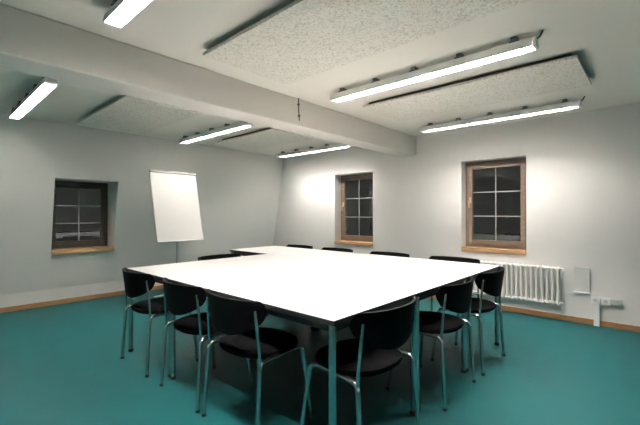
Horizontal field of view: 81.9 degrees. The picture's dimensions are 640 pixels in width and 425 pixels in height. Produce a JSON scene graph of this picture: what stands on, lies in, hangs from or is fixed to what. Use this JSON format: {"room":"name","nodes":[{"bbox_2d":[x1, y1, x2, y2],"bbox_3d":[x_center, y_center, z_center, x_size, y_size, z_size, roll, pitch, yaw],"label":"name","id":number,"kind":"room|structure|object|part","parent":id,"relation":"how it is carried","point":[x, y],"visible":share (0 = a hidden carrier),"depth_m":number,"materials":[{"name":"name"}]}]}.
{"room":"meeting room","nodes":[
{"label":"meeting room","id":0,"kind":"room"},
{"bbox_2d":[0,114,283,307],"bbox_3d":[-3.432,0.056,5.036,0.744,2.370,7.230,0,0,42],"label":"wall","id":1,"kind":"structure","parent":0,"point":[238,191],"depth_m":5.31,"materials":[{"name":"paint"}]},
{"bbox_2d":[0,285,162,312],"bbox_3d":[-3.433,1.210,5.089,0.015,0.062,7.114,0,0,42],"label":"baseboard","id":2,"kind":"structure","parent":1,"relation":"attached to","point":[96,296],"depth_m":5.02,"materials":[{"name":"brown wood"}]},
{"bbox_2d":[51,180,113,254],"bbox_3d":[-3.379,0.055,5.221,0.355,0.996,0.753,0,0,42],"label":"window","id":3,"kind":"structure","parent":1,"relation":"in","point":[80,209],"depth_m":5.29,"materials":[{"name":"brown wood"}]},
{"bbox_3d":[-3.469,0.029,5.303,0.006,0.759,0.569,0,0,42],"label":"glass pane","id":4,"kind":"part","parent":3,"relation":"part of","materials":[{"name":"black"}]},
{"bbox_3d":[-3.353,0.527,5.195,0.285,0.052,0.753,0,0,42],"label":"sill","id":5,"kind":"part","parent":3,"relation":"part of","materials":[{"name":"brown wood"}]},
{"bbox_2d":[0,289,639,424],"bbox_3d":[-0.352,1.290,2.431,8.800,0.120,7.530,0,0,42],"label":"floor","id":6,"kind":"structure","parent":0,"point":[61,364],"depth_m":2.75,"materials":[{"name":"teal carpet"}]},
{"bbox_2d":[120,267,197,377],"bbox_3d":[-1.358,0.849,3.075,0.543,0.770,0.490,0,0,43],"label":"chair","id":7,"kind":"object","parent":6,"relation":"on","point":[135,284],"visible":0.81,"depth_m":2.88,"materials":[{"name":"black plastic"}]},
{"bbox_3d":[-1.631,1.002,3.141,0.115,0.440,0.030,0,0,-34],"label":"leg","id":8,"kind":"part","parent":7,"relation":"part of","materials":[{"name":"silver metal"}]},
{"bbox_3d":[-1.484,0.568,2.943,0.543,0.208,0.123,0,0,43],"label":"backrest","id":9,"kind":"part","parent":7,"relation":"part of","materials":[{"name":"black plastic"}]},
{"bbox_3d":[-1.336,0.773,3.099,0.456,0.045,0.424,0,0,43],"label":"seat","id":10,"kind":"part","parent":7,"relation":"part of","materials":[{"name":"black fabric"}]},
{"bbox_3d":[-1.275,1.000,2.806,0.030,0.440,0.115,0,0,31],"label":"leg","id":11,"kind":"part","parent":7,"relation":"part of","materials":[{"name":"silver metal"}]},
{"bbox_3d":[-1.072,1.004,3.054,0.137,0.437,0.042,0,0,-27],"label":"leg","id":12,"kind":"part","parent":7,"relation":"part of","materials":[{"name":"silver metal"}]},
{"bbox_2d":[149,169,203,297],"bbox_3d":[-2.085,0.320,5.357,0.590,1.844,0.696,0,0,42],"label":"flip chart","id":13,"kind":"object","parent":6,"relation":"on","point":[175,202],"visible":0.81,"depth_m":5.31,"materials":[{"name":"white paper"}]},
{"bbox_2d":[157,239,203,242],"bbox_3d":[-1.965,0.401,5.247,0.030,0.023,0.696,0,0,42],"label":"tray","id":14,"kind":"object","parent":13,"relation":"on","point":[158,240],"depth_m":5.16,"materials":[{"name":"white plastic"}]},
{"bbox_2d":[159,277,253,412],"bbox_3d":[-0.814,0.847,2.580,0.543,0.770,0.490,0,0,43],"label":"chair","id":15,"kind":"object","parent":6,"relation":"on","point":[178,299],"visible":0.8,"depth_m":2.39,"materials":[{"name":"black plastic"}]},
{"bbox_3d":[-1.087,1.000,2.647,0.115,0.440,0.030,0,0,-34],"label":"leg","id":16,"kind":"part","parent":15,"relation":"part of","materials":[{"name":"silver metal"}]},
{"bbox_3d":[-0.940,0.566,2.448,0.543,0.208,0.123,0,0,43],"label":"backrest","id":17,"kind":"part","parent":15,"relation":"part of","materials":[{"name":"black plastic"}]},
{"bbox_3d":[-0.792,0.771,2.604,0.456,0.045,0.424,0,0,43],"label":"seat","id":18,"kind":"part","parent":15,"relation":"part of","materials":[{"name":"black fabric"}]},
{"bbox_3d":[-0.731,0.998,2.311,0.030,0.440,0.115,0,0,31],"label":"leg","id":19,"kind":"part","parent":15,"relation":"part of","materials":[{"name":"silver metal"}]},
{"bbox_3d":[-0.852,1.003,2.864,0.042,0.437,0.137,0,0,24],"label":"leg","id":20,"kind":"part","parent":15,"relation":"part of","materials":[{"name":"silver metal"}]},
{"bbox_3d":[-0.662,0.792,2.461,0.083,0.027,0.210,0,0,36],"label":"rail","id":21,"kind":"part","parent":15,"relation":"part of","materials":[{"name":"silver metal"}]},
{"bbox_3d":[-0.528,1.002,2.559,0.137,0.437,0.042,0,0,-27],"label":"leg","id":22,"kind":"part","parent":15,"relation":"part of","materials":[{"name":"silver metal"}]},
{"bbox_2d":[196,253,240,337],"bbox_3d":[-0.984,0.853,3.933,0.490,0.770,0.543,0,0,42],"label":"chair","id":23,"kind":"object","parent":6,"relation":"on","point":[218,256],"visible":0.18,"depth_m":4.10,"materials":[{"name":"black"}]},
{"bbox_3d":[-1.119,0.573,4.058,0.123,0.208,0.543,0,0,42],"label":"backrest","id":24,"kind":"part","parent":23,"relation":"part of","materials":[{"name":"black plastic"}]},
{"bbox_2d":[128,254,314,377],"bbox_3d":[-0.877,0.865,3.594,0.799,0.740,1.596,0,0,42],"label":"conference table","id":25,"kind":"object","parent":6,"relation":"on","point":[174,270],"visible":0.58,"depth_m":3.31,"materials":[{"name":"white laminate"}]},
{"bbox_3d":[-1.679,0.866,3.278,0.036,0.694,0.036,0,0,42],"label":"leg","id":26,"kind":"part","parent":25,"relation":"part of","materials":[{"name":"silver metal"}]},
{"bbox_3d":[-0.877,0.541,3.595,0.740,0.040,1.540,0,0,42],"label":"frame","id":27,"kind":"part","parent":25,"relation":"part of","materials":[{"name":"grey metal"}]},
{"bbox_3d":[-1.117,0.864,2.766,0.036,0.694,0.036,0,0,42],"label":"leg","id":28,"kind":"part","parent":25,"relation":"part of","materials":[{"name":"silver metal"}]},
{"bbox_2d":[202,289,313,424],"bbox_3d":[-0.388,0.846,2.193,0.543,0.770,0.490,0,0,42],"label":"chair","id":29,"kind":"object","parent":6,"relation":"on","point":[239,320],"visible":0.99,"depth_m":2.04,"materials":[{"name":"black plastic"}]},
{"bbox_3d":[-0.662,0.998,2.254,0.115,0.440,0.030,0,0,-35],"label":"leg","id":30,"kind":"part","parent":29,"relation":"part of","materials":[{"name":"silver metal"}]},
{"bbox_3d":[-0.512,0.564,2.058,0.543,0.208,0.123,0,0,42],"label":"backrest","id":31,"kind":"part","parent":29,"relation":"part of","materials":[{"name":"black plastic"}]},
{"bbox_3d":[-0.367,0.769,2.216,0.456,0.045,0.424,0,0,42],"label":"seat","id":32,"kind":"part","parent":29,"relation":"part of","materials":[{"name":"black fabric"}]},
{"bbox_3d":[-0.298,0.997,1.924,0.045,0.440,0.113,0,0,42],"label":"leg","id":33,"kind":"part","parent":29,"relation":"part of","materials":[{"name":"silver metal"}]},
{"bbox_3d":[-0.234,0.790,2.075,0.083,0.027,0.210,0,0,35],"label":"rail","id":34,"kind":"part","parent":29,"relation":"part of","materials":[{"name":"silver metal"}]},
{"bbox_3d":[-0.102,1.000,2.177,0.137,0.437,0.042,0,0,-28],"label":"leg","id":35,"kind":"part","parent":29,"relation":"part of","materials":[{"name":"silver metal"}]},
{"bbox_2d":[169,267,417,424],"bbox_3d":[-0.259,0.860,2.490,1.596,0.740,0.799,0,0,42],"label":"conference table","id":36,"kind":"object","parent":6,"relation":"on","point":[330,305],"visible":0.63,"depth_m":2.23,"materials":[{"name":"white laminate"}]},
{"bbox_3d":[-1.087,0.864,2.729,0.036,0.694,0.036,0,0,42],"label":"leg","id":37,"kind":"part","parent":36,"relation":"part of","materials":[{"name":"silver metal"}]},
{"bbox_3d":[-0.259,0.536,2.492,1.540,0.040,0.740,0,0,42],"label":"frame","id":38,"kind":"part","parent":36,"relation":"part of","materials":[{"name":"grey metal"}]},
{"bbox_3d":[0.057,0.860,1.689,0.036,0.694,0.036,0,0,42],"label":"leg","id":39,"kind":"part","parent":36,"relation":"part of","materials":[{"name":"silver metal"}]},
{"bbox_3d":[0.568,0.862,2.251,0.036,0.694,0.036,0,0,42],"label":"leg","id":40,"kind":"part","parent":36,"relation":"part of","materials":[{"name":"silver metal"}]},
{"bbox_2d":[230,246,358,258],"bbox_3d":[-0.366,0.869,4.750,1.596,0.740,0.799,0,0,42],"label":"conference table","id":41,"kind":"object","parent":6,"relation":"on","point":[276,250],"visible":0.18,"depth_m":4.72,"materials":[{"name":"white laminate"}]},
{"bbox_3d":[-0.366,0.545,4.752,1.540,0.040,0.740,0,0,42],"label":"frame","id":42,"kind":"part","parent":41,"relation":"part of","materials":[{"name":"grey metal"}]},
{"bbox_2d":[286,244,312,248],"bbox_3d":[-0.396,0.858,5.193,0.543,0.770,0.490,0,0,42],"label":"chair","id":43,"kind":"object","parent":6,"relation":"on","point":[288,245],"visible":0.16,"depth_m":5.39,"materials":[{"name":"black plastic"}]},
{"bbox_2d":[321,247,352,252],"bbox_3d":[0.122,0.856,4.722,0.543,0.770,0.490,0,0,42],"label":"chair","id":44,"kind":"object","parent":6,"relation":"on","point":[323,248],"visible":0.13,"depth_m":4.92,"materials":[{"name":"black plastic"}]},
{"bbox_2d":[300,296,419,424],"bbox_3d":[0.232,0.845,1.972,0.490,0.770,0.543,0,0,44],"label":"chair","id":45,"kind":"object","parent":6,"relation":"on","point":[378,335],"visible":0.99,"depth_m":1.82,"materials":[{"name":"black"}]},
{"bbox_3d":[-0.053,0.999,1.940,0.137,0.437,0.042,0,0,25],"label":"leg","id":46,"kind":"part","parent":45,"relation":"part of","materials":[{"name":"silver metal"}]},
{"bbox_3d":[0.085,0.789,1.846,0.083,0.027,0.210,0,0,-38],"label":"rail","id":47,"kind":"part","parent":45,"relation":"part of","materials":[{"name":"silver metal"}]},
{"bbox_3d":[0.158,0.996,1.699,0.113,0.440,0.045,0,0,44],"label":"leg","id":48,"kind":"part","parent":45,"relation":"part of","materials":[{"name":"silver metal"}]},
{"bbox_3d":[0.209,0.769,1.995,0.424,0.045,0.456,0,0,44],"label":"seat","id":49,"kind":"part","parent":45,"relation":"part of","materials":[{"name":"black fabric"}]},
{"bbox_3d":[0.363,0.564,1.845,0.123,0.208,0.543,0,0,44],"label":"backrest","id":50,"kind":"part","parent":45,"relation":"part of","materials":[{"name":"black plastic"}]},
{"bbox_3d":[0.502,0.997,2.050,0.115,0.440,0.030,0,0,32],"label":"leg","id":51,"kind":"part","parent":45,"relation":"part of","materials":[{"name":"silver metal"}]},
{"bbox_2d":[257,259,467,411],"bbox_3d":[0.279,0.863,3.082,1.596,0.740,0.799,0,0,42],"label":"conference table","id":52,"kind":"object","parent":6,"relation":"on","point":[426,284],"visible":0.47,"depth_m":2.83,"materials":[{"name":"white laminate"}]},
{"bbox_3d":[0.595,0.862,2.281,0.036,0.694,0.036,0,0,42],"label":"leg","id":53,"kind":"part","parent":52,"relation":"part of","materials":[{"name":"silver metal"}]},
{"bbox_3d":[0.279,0.538,3.083,1.540,0.040,0.740,0,0,42],"label":"frame","id":54,"kind":"part","parent":52,"relation":"part of","materials":[{"name":"grey metal"}]},
{"bbox_3d":[1.107,0.865,2.843,0.036,0.694,0.036,0,0,42],"label":"leg","id":55,"kind":"part","parent":52,"relation":"part of","materials":[{"name":"silver metal"}]},
{"bbox_2d":[370,251,409,257],"bbox_3d":[0.706,0.854,4.190,0.543,0.770,0.490,0,0,42],"label":"chair","id":56,"kind":"object","parent":6,"relation":"on","point":[397,254],"visible":0.12,"depth_m":4.38,"materials":[{"name":"black plastic"}]},
{"bbox_2d":[318,253,499,371],"bbox_3d":[0.818,0.865,3.674,1.596,0.740,0.799,0,0,42],"label":"conference table","id":57,"kind":"object","parent":6,"relation":"on","point":[427,265],"visible":0.44,"depth_m":3.44,"materials":[{"name":"white laminate"}]},
{"bbox_3d":[1.134,0.865,2.872,0.036,0.694,0.036,0,0,42],"label":"leg","id":58,"kind":"part","parent":57,"relation":"part of","materials":[{"name":"silver metal"}]},
{"bbox_3d":[1.645,0.867,3.434,0.036,0.694,0.036,0,0,42],"label":"leg","id":59,"kind":"part","parent":57,"relation":"part of","materials":[{"name":"silver metal"}]},
{"bbox_2d":[386,276,475,410],"bbox_3d":[0.810,0.847,2.607,0.490,0.770,0.543,0,0,41],"label":"chair","id":60,"kind":"object","parent":6,"relation":"on","point":[457,298],"visible":0.84,"depth_m":2.42,"materials":[{"name":"black plastic"}]},
{"bbox_3d":[0.527,1.002,2.560,0.137,0.437,0.042,0,0,22],"label":"leg","id":61,"kind":"part","parent":60,"relation":"part of","materials":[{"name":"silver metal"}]},
{"bbox_3d":[0.820,1.003,2.893,0.042,0.437,0.137,0,0,-29],"label":"leg","id":62,"kind":"part","parent":60,"relation":"part of","materials":[{"name":"silver metal"}]},
{"bbox_3d":[0.670,0.792,2.474,0.083,0.027,0.210,0,0,-41],"label":"rail","id":63,"kind":"part","parent":60,"relation":"part of","materials":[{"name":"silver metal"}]},
{"bbox_3d":[0.753,0.998,2.332,0.030,0.440,0.115,0,0,-36],"label":"leg","id":64,"kind":"part","parent":60,"relation":"part of","materials":[{"name":"silver metal"}]},
{"bbox_3d":[0.786,0.771,2.629,0.424,0.045,0.456,0,0,41],"label":"seat","id":65,"kind":"part","parent":60,"relation":"part of","materials":[{"name":"black fabric"}]},
{"bbox_3d":[0.948,0.566,2.487,0.123,0.208,0.543,0,0,41],"label":"backrest","id":66,"kind":"part","parent":60,"relation":"part of","materials":[{"name":"black plastic"}]},
{"bbox_3d":[1.076,1.000,2.699,0.115,0.440,0.030,0,0,29],"label":"leg","id":67,"kind":"part","parent":60,"relation":"part of","materials":[{"name":"silver metal"}]},
{"bbox_2d":[419,256,479,314],"bbox_3d":[1.282,0.852,3.700,0.543,0.770,0.490,0,0,42],"label":"chair","id":68,"kind":"object","parent":6,"relation":"on","point":[443,258],"visible":0.24,"depth_m":3.87,"materials":[{"name":"black"}]},
{"bbox_3d":[1.194,1.005,3.967,0.030,0.440,0.115,0,0,30],"label":"leg","id":69,"kind":"part","parent":68,"relation":"part of","materials":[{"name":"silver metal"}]},
{"bbox_3d":[1.405,0.572,3.837,0.543,0.208,0.123,0,0,42],"label":"backrest","id":70,"kind":"part","parent":68,"relation":"part of","materials":[{"name":"black plastic"}]},
{"bbox_2d":[430,266,504,375],"bbox_3d":[1.273,0.850,3.108,0.490,0.770,0.543,0,0,42],"label":"chair","id":71,"kind":"object","parent":6,"relation":"on","point":[490,283],"visible":0.8,"depth_m":2.90,"materials":[{"name":"black plastic"}]},
{"bbox_3d":[0.989,1.004,3.065,0.137,0.437,0.042,0,0,23],"label":"leg","id":72,"kind":"part","parent":71,"relation":"part of","materials":[{"name":"silver metal"}]},
{"bbox_3d":[1.288,1.005,3.394,0.042,0.437,0.137,0,0,-28],"label":"leg","id":73,"kind":"part","parent":71,"relation":"part of","materials":[{"name":"silver metal"}]},
{"bbox_3d":[1.249,0.773,3.130,0.424,0.045,0.456,0,0,42],"label":"seat","id":74,"kind":"part","parent":71,"relation":"part of","materials":[{"name":"black fabric"}]},
{"bbox_3d":[1.210,1.000,2.833,0.030,0.440,0.115,0,0,-35],"label":"leg","id":75,"kind":"part","parent":71,"relation":"part of","materials":[{"name":"silver metal"}]},
{"bbox_3d":[1.408,0.568,2.986,0.123,0.208,0.543,0,0,42],"label":"backrest","id":76,"kind":"part","parent":71,"relation":"part of","materials":[{"name":"black plastic"}]},
{"bbox_3d":[1.540,1.002,3.195,0.115,0.440,0.030,0,0,30],"label":"leg","id":77,"kind":"part","parent":71,"relation":"part of","materials":[{"name":"silver metal"}]},
{"bbox_2d":[0,0,639,155],"bbox_3d":[-0.352,-1.200,2.441,8.800,0.120,7.530,0,0,42],"label":"ceiling","id":78,"kind":"structure","parent":0,"point":[604,35],"depth_m":2.69,"materials":[{"name":"white paint"}]},
{"bbox_2d":[8,77,57,119],"bbox_3d":[-2.773,-1.088,3.528,1.735,0.099,0.093,0,0,42],"label":"fluorescent light","id":79,"kind":"object","parent":78,"relation":"attached to","point":[39,91],"visible":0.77,"depth_m":3.38,"materials":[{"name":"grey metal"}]},
{"bbox_2d":[103,0,151,28],"bbox_3d":[-0.532,-1.096,1.489,1.735,0.099,0.093,0,0,42],"label":"fluorescent light","id":80,"kind":"object","parent":78,"relation":"attached to","point":[121,12],"visible":1,"depth_m":1.95,"materials":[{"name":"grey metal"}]},
{"bbox_2d":[77,95,202,133],"bbox_3d":[-2.106,-1.104,4.239,1.545,0.058,0.790,0,0,42],"label":"acoustic panel","id":81,"kind":"object","parent":78,"relation":"attached to","point":[126,113],"visible":0.8,"depth_m":4.09,"materials":[{"name":"white wood"}]},
{"bbox_2d":[0,3,415,156],"bbox_3d":[-1.059,-1.000,2.949,0.270,0.275,7.130,0,0,42],"label":"ceiling beam","id":82,"kind":"structure","parent":78,"relation":"attached to","point":[30,43],"depth_m":2.68,"materials":[{"name":"white paint"}]},
{"bbox_2d":[179,121,253,143],"bbox_3d":[-1.438,-1.082,4.950,1.735,0.099,0.093,0,0,42],"label":"fluorescent light","id":83,"kind":"object","parent":78,"relation":"attached to","point":[227,128],"visible":0.8,"depth_m":4.87,"materials":[{"name":"plastic"}]},
{"bbox_2d":[218,128,314,148],"bbox_3d":[-0.822,-1.099,5.505,1.320,0.058,0.770,0,0,42],"label":"acoustic panel","id":84,"kind":"object","parent":78,"relation":"attached to","point":[268,137],"visible":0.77,"depth_m":5.41,"materials":[{"name":"white wood"}]},
{"bbox_2d":[277,144,351,157],"bbox_3d":[-0.136,-1.077,6.307,1.735,0.099,0.093,0,0,42],"label":"fluorescent light","id":85,"kind":"object","parent":78,"relation":"attached to","point":[326,147],"visible":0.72,"depth_m":6.27,"materials":[{"name":"plastic"}]},
{"bbox_2d":[203,0,530,84],"bbox_3d":[0.157,-1.112,2.198,1.900,0.058,0.785,0,0,42],"label":"acoustic panel","id":86,"kind":"object","parent":78,"relation":"attached to","point":[303,39],"visible":1,"depth_m":2.22,"materials":[{"name":"white wood"}]},
{"bbox_2d":[329,30,543,102],"bbox_3d":[0.758,-1.091,2.891,1.735,0.099,0.093,0,0,42],"label":"fluorescent light","id":87,"kind":"object","parent":78,"relation":"attached to","point":[515,47],"visible":1,"depth_m":2.72,"materials":[{"name":"plastic"}]},
{"bbox_2d":[363,53,590,120],"bbox_3d":[1.371,-1.107,3.469,1.835,0.058,0.750,0,0,42],"label":"acoustic panel","id":88,"kind":"object","parent":78,"relation":"attached to","point":[563,72],"visible":1,"depth_m":3.24,"materials":[{"name":"white wood"}]},
{"bbox_2d":[420,96,584,132],"bbox_3d":[1.946,-1.085,4.182,1.735,0.099,0.093,0,0,42],"label":"fluorescent light","id":89,"kind":"object","parent":78,"relation":"attached to","point":[565,105],"visible":1,"depth_m":4.06,"materials":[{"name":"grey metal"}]},
{"bbox_2d":[273,103,639,326],"bbox_3d":[2.081,0.056,5.110,8.800,2.370,0.300,0,0,42],"label":"wall","id":90,"kind":"structure","parent":0,"point":[583,167],"depth_m":4.48,"materials":[{"name":"paint"}]},
{"bbox_2d":[334,173,372,245],"bbox_3d":[0.638,-0.058,6.370,0.808,1.221,0.260,0,0,42],"label":"window","id":91,"kind":"structure","parent":90,"relation":"in","point":[357,189],"depth_m":6.44,"materials":[{"name":"brown wood"}]},
{"bbox_3d":[0.614,0.527,6.341,0.808,0.052,0.190,0,0,42],"label":"sill","id":92,"kind":"part","parent":91,"relation":"part of","materials":[{"name":"brown wood"}]},
{"bbox_3d":[0.688,-0.084,6.425,0.624,0.984,0.006,0,0,42],"label":"glass pane","id":93,"kind":"part","parent":91,"relation":"part of","materials":[{"name":"black"}]},
{"bbox_2d":[461,157,525,254],"bbox_3d":[2.293,-0.086,4.850,0.793,1.216,0.240,0,0,42],"label":"window","id":94,"kind":"structure","parent":90,"relation":"in","point":[495,189],"depth_m":4.88,"materials":[{"name":"brown wood"}]},
{"bbox_3d":[2.270,0.496,4.821,0.793,0.052,0.170,0,0,42],"label":"sill","id":95,"kind":"part","parent":94,"relation":"part of","materials":[{"name":"brown wood"}]},
{"bbox_3d":[2.337,-0.113,4.898,0.609,0.979,0.006,0,0,42],"label":"glass pane","id":96,"kind":"part","parent":94,"relation":"part of","materials":[{"name":"black"}]},
{"bbox_2d":[472,260,563,304],"bbox_3d":[2.286,0.886,4.628,1.305,0.523,0.128,0,0,42],"label":"radiator","id":97,"kind":"object","parent":90,"relation":"attached to","point":[509,266],"visible":0.59,"depth_m":4.39,"materials":[{"name":"white metal"}]},
{"bbox_2d":[429,295,639,332],"bbox_3d":[2.063,1.209,4.907,8.360,0.062,0.016,0,0,42],"label":"baseboard","id":98,"kind":"structure","parent":90,"relation":"attached to","point":[626,327],"depth_m":4.19,"materials":[{"name":"brown wood"}]},
{"bbox_2d":[574,267,589,293],"bbox_3d":[2.924,0.756,4.120,0.152,0.289,0.034,0,0,42],"label":"access panel","id":99,"kind":"object","parent":90,"relation":"attached to","point":[581,274],"visible":1,"depth_m":4.12,"materials":[{"name":"white metal"}]},
{"bbox_2d":[594,304,599,326],"bbox_3d":[3.012,1.115,4.016,0.055,0.242,0.026,0,0,42],"label":"duct","id":100,"kind":"object","parent":90,"relation":"attached to","point":[596,306],"visible":1,"depth_m":4.00,"materials":[{"name":"white plastic"}]},
{"bbox_2d":[590,296,621,305],"bbox_3d":[3.071,0.953,3.966,0.270,0.080,0.062,0,0,42],"label":"power outlet","id":101,"kind":"object","parent":90,"relation":"attached to","point":[594,300],"visible":1,"depth_m":3.95,"materials":[{"name":"grey plastic"}]},
{"bbox_2d":[591,296,599,303],"bbox_3d":[2.991,0.953,4.008,0.080,0.080,0.009,0,0,42],"label":"socket","id":102,"kind":"object","parent":101,"relation":"attached to","point":[594,300],"depth_m":4.00,"materials":[{"name":"grey plastic"}]},
{"bbox_2d":[601,297,610,305],"bbox_3d":[3.057,0.953,3.948,0.080,0.080,0.009,0,0,42],"label":"socket","id":103,"kind":"object","parent":101,"relation":"attached to","point":[604,301],"depth_m":3.94,"materials":[{"name":"grey plastic"}]}
]}

